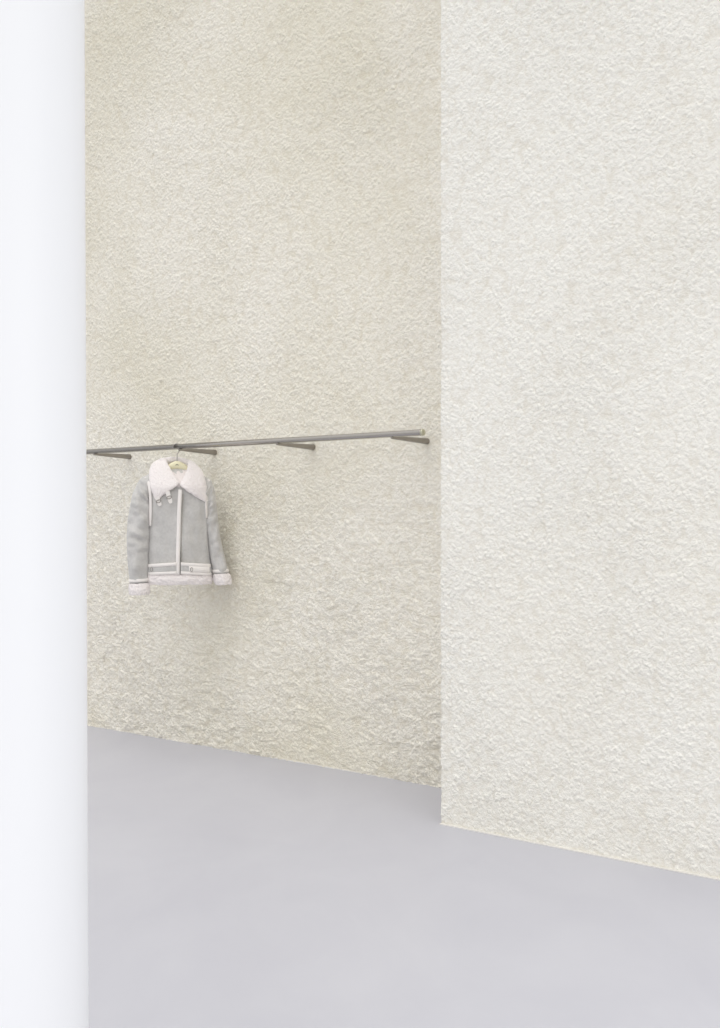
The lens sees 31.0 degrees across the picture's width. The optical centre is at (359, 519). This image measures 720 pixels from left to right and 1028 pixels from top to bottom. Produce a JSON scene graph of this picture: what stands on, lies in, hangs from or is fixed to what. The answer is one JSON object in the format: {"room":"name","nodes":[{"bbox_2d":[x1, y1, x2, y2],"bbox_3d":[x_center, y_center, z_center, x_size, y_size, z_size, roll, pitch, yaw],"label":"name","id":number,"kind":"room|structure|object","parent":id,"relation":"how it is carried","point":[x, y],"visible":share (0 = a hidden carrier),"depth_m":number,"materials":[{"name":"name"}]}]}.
{"room":"clothing store","nodes":[
{"label":"clothing store","id":0,"kind":"room"},
{"bbox_2d":[0,0,88,1027],"bbox_3d":[-0.646,-1.250,2.500,0.245,5.000,0.245,0,0,0],"label":"column","id":1,"kind":"structure","parent":0,"point":[44,746],"depth_m":2.40,"materials":[{"name":"white paint"}]},
{"bbox_2d":[85,0,441,787],"bbox_3d":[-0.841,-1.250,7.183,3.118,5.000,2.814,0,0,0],"label":"wall","id":2,"kind":"structure","parent":0,"point":[263,201],"depth_m":6.82,"materials":[{"name":"beige paint"}]},
{"bbox_2d":[86,429,429,458],"bbox_3d":[-0.886,-0.383,7.056,3.386,0.051,0.281,0,0,42],"label":"clothing rail","id":3,"kind":"object","parent":2,"relation":"attached to","point":[402,435],"visible":0.84,"depth_m":6.55,"materials":[{"name":"metal"}]},
{"bbox_2d":[168,443,186,469],"bbox_3d":[-0.981,-0.302,6.971,0.288,0.220,0.055,0,0,-7],"label":"clothes hanger","id":4,"kind":"object","parent":3,"relation":"hanging from","point":[176,464],"visible":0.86,"depth_m":6.95,"materials":[{"name":"beige paint"}]},
{"bbox_2d":[127,457,231,595],"bbox_3d":[-0.969,0.029,6.965,0.554,0.741,0.223,0,0,-11],"label":"jacket","id":5,"kind":"object","parent":4,"relation":"hanging from","point":[173,533],"visible":1,"depth_m":6.89,"materials":[{"name":"grey fabric"}]},
{"bbox_2d":[101,727,429,785],"bbox_3d":[-0.837,1.248,7.188,4.200,0.005,0.028,0,0,42],"label":"trim","id":6,"kind":"structure","parent":2,"relation":"attached to","point":[101,727],"depth_m":6.63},
{"bbox_2d":[87,725,719,1027],"bbox_3d":[-0.500,1.300,4.500,11.000,0.100,12.000,0,0,0],"label":"floor","id":7,"kind":"structure","parent":0,"point":[227,888],"depth_m":4.12,"materials":[{"name":"concrete"}]},
{"bbox_2d":[440,0,719,877],"bbox_3d":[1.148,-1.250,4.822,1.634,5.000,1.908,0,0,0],"label":"wall","id":8,"kind":"structure","parent":0,"point":[580,313],"depth_m":4.89,"materials":[{"name":"paint"}]},
{"bbox_2d":[440,823,719,880],"bbox_3d":[1.151,1.248,4.611,2.196,0.005,0.028,0,0,42],"label":"trim","id":9,"kind":"structure","parent":8,"relation":"attached to","point":[460,827],"depth_m":4.87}
]}

